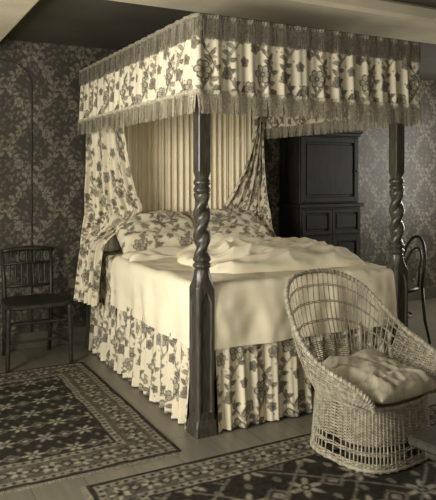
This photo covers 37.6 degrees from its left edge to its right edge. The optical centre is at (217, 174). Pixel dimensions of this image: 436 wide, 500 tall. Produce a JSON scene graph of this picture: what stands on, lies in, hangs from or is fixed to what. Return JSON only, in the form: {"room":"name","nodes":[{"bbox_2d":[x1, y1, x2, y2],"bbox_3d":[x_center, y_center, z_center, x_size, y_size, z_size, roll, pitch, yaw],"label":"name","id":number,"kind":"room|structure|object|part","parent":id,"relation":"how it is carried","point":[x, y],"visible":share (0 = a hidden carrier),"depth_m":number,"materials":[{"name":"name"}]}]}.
{"room":"historic interior","nodes":[
{"label":"historic interior","id":0,"kind":"room"},
{"bbox_2d":[0,39,435,335],"bbox_3d":[-0.357,0.161,5.908,7.600,2.500,0.100,0,0,-28],"label":"wall","id":1,"kind":"structure","parent":0,"point":[58,147],"depth_m":5.35,"materials":[{"name":"paper"}]},
{"bbox_2d":[0,59,31,331],"bbox_3d":[-1.939,0.178,4.997,0.960,2.205,0.010,0,0,-28],"label":"trim","id":2,"kind":"structure","parent":1,"relation":"attached to","point":[0,59],"depth_m":5.22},
{"bbox_2d":[0,286,435,351],"bbox_3d":[-0.329,1.346,5.855,7.600,0.130,0.019,0,0,-28],"label":"baseboard","id":3,"kind":"structure","parent":1,"relation":"attached to","point":[79,333],"depth_m":5.30,"materials":[{"name":"black wood"}]},
{"bbox_2d":[0,298,435,499],"bbox_3d":[1.202,1.461,2.999,7.800,0.100,6.700,0,0,-28],"label":"floor","id":4,"kind":"structure","parent":0,"point":[238,438],"depth_m":3.59,"materials":[{"name":"brown wood"}]},
{"bbox_2d":[0,246,72,371],"bbox_3d":[-1.418,0.989,4.902,0.494,0.849,0.522,0,0,-28],"label":"spindle-back chair","id":5,"kind":"object","parent":4,"relation":"on","point":[49,300],"visible":1,"depth_m":4.96,"materials":[{"name":"brown wood"}]},
{"bbox_3d":[-1.402,0.965,4.872,0.470,0.033,0.430,0,0,-28],"label":"seat","id":6,"kind":"part","parent":5,"relation":"part of","materials":[{"name":"brown wood"}]},
{"bbox_2d":[0,362,181,494],"bbox_3d":[-1.278,1.406,3.650,1.565,0.010,1.790,0,0,-28],"label":"rug","id":7,"kind":"object","parent":4,"relation":"on","point":[58,422],"visible":1,"depth_m":3.52,"materials":[{"name":"carpet"}]},
{"bbox_2d":[73,13,422,438],"bbox_3d":[0.067,0.277,4.661,1.817,2.268,2.144,0,0,-28],"label":"bed","id":8,"kind":"object","parent":4,"relation":"on","point":[183,270],"visible":0.98,"depth_m":3.98,"materials":[{"name":"beige fabric"}]},
{"bbox_2d":[73,114,141,305],"bbox_3d":[-0.881,0.111,4.922,0.476,1.720,0.414,0,0,15],"label":"curtain","id":9,"kind":"object","parent":8,"relation":"hanging from","point":[113,207],"depth_m":5.01,"materials":[{"name":"fabric"}]},
{"bbox_2d":[106,210,194,252],"bbox_3d":[-0.481,0.460,5.081,0.720,0.232,0.500,0,33,-29],"label":"pillow","id":10,"kind":"object","parent":8,"relation":"on","point":[135,230],"depth_m":4.97,"materials":[{"name":"fabric"}]},
{"bbox_2d":[103,96,250,250],"bbox_3d":[-0.349,-0.034,5.492,1.463,1.490,0.050,0,0,-28],"label":"drapery","id":11,"kind":"object","parent":8,"relation":"hanging from","point":[160,152],"depth_m":5.50,"materials":[{"name":"beige fabric"}]},
{"bbox_3d":[0.078,0.796,4.694,1.460,0.670,1.990,0,0,-28],"label":"bed frame","id":12,"kind":"part","parent":8,"relation":"part of","materials":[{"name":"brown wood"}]},
{"bbox_2d":[185,207,270,237],"bbox_3d":[0.091,0.459,5.409,0.700,0.228,0.500,0,33,-26],"label":"pillow","id":13,"kind":"object","parent":8,"relation":"on","point":[241,220],"depth_m":5.37,"materials":[{"name":"fabric"}]},
{"bbox_2d":[222,106,275,236],"bbox_3d":[0.335,0.081,5.685,0.560,1.660,0.300,0,0,13],"label":"curtain","id":14,"kind":"object","parent":8,"relation":"hanging from","point":[245,198],"depth_m":5.71,"materials":[{"name":"fabric"}]},
{"bbox_2d":[177,232,364,273],"bbox_3d":[0.333,0.510,4.521,1.240,0.187,1.053,0,0,-19],"label":"quilt","id":15,"kind":"object","parent":8,"relation":"on","point":[232,253],"depth_m":4.15,"materials":[{"name":"white fabric"}]},
{"bbox_2d":[80,404,435,499],"bbox_3d":[0.900,1.406,2.853,2.670,0.010,1.488,0,0,-28],"label":"rug","id":16,"kind":"object","parent":4,"relation":"on","point":[289,468],"visible":0.7,"depth_m":2.96,"materials":[{"name":"carpet"}]},
{"bbox_2d":[284,268,435,474],"bbox_3d":[0.743,0.958,3.318,0.784,0.880,0.645,0,0,-38],"label":"wicker armchair","id":17,"kind":"object","parent":16,"relation":"on","point":[371,383],"visible":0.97,"depth_m":3.15,"materials":[{"name":"wicker"}]},
{"bbox_2d":[312,349,435,403],"bbox_3d":[0.800,1.023,3.278,0.470,0.154,0.470,3,2,-38],"label":"seat cushion","id":18,"kind":"object","parent":17,"relation":"on","point":[385,380],"depth_m":3.16,"materials":[{"name":"fabric"}]},
{"bbox_2d":[277,128,363,258],"bbox_3d":[1.019,0.486,6.325,0.780,1.850,0.404,0,0,-28],"label":"tall cabinet","id":19,"kind":"object","parent":4,"relation":"on","point":[319,173],"visible":0.61,"depth_m":6.18,"materials":[{"name":"brown wood"}]},
{"bbox_2d":[403,235,430,343],"bbox_3d":[1.526,0.966,5.495,0.451,0.894,0.410,0,0,-12],"label":"bentwood chair","id":20,"kind":"object","parent":4,"relation":"on","point":[412,288],"visible":0.49,"depth_m":5.37,"materials":[{"name":"brown wood"}]},
{"bbox_3d":[1.511,0.964,5.491,0.410,0.035,0.410,0,0,-12],"label":"seat","id":21,"kind":"part","parent":20,"relation":"part of","materials":[{"name":"brown wood"}]},
{"bbox_2d":[408,426,435,461],"bbox_3d":[0.926,1.050,1.672,0.660,0.718,0.540,0,0,-36],"label":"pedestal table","id":22,"kind":"object","parent":4,"relation":"on","point":[425,440],"visible":1,"depth_m":1.67,"materials":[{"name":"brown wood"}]},
{"bbox_2d":[3,0,435,80],"bbox_3d":[1.202,-1.139,2.999,7.800,0.100,6.700,0,0,-28],"label":"ceiling","id":23,"kind":"structure","parent":0,"point":[104,24],"depth_m":4.63,"materials":[{"name":"paint"}]},
{"bbox_2d":[0,0,435,43],"bbox_3d":[0.858,-1.039,5.175,6.150,0.100,2.340,0,0,-28],"label":"ceiling beam","id":24,"kind":"structure","parent":23,"relation":"attached to","point":[381,18],"depth_m":3.97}
]}

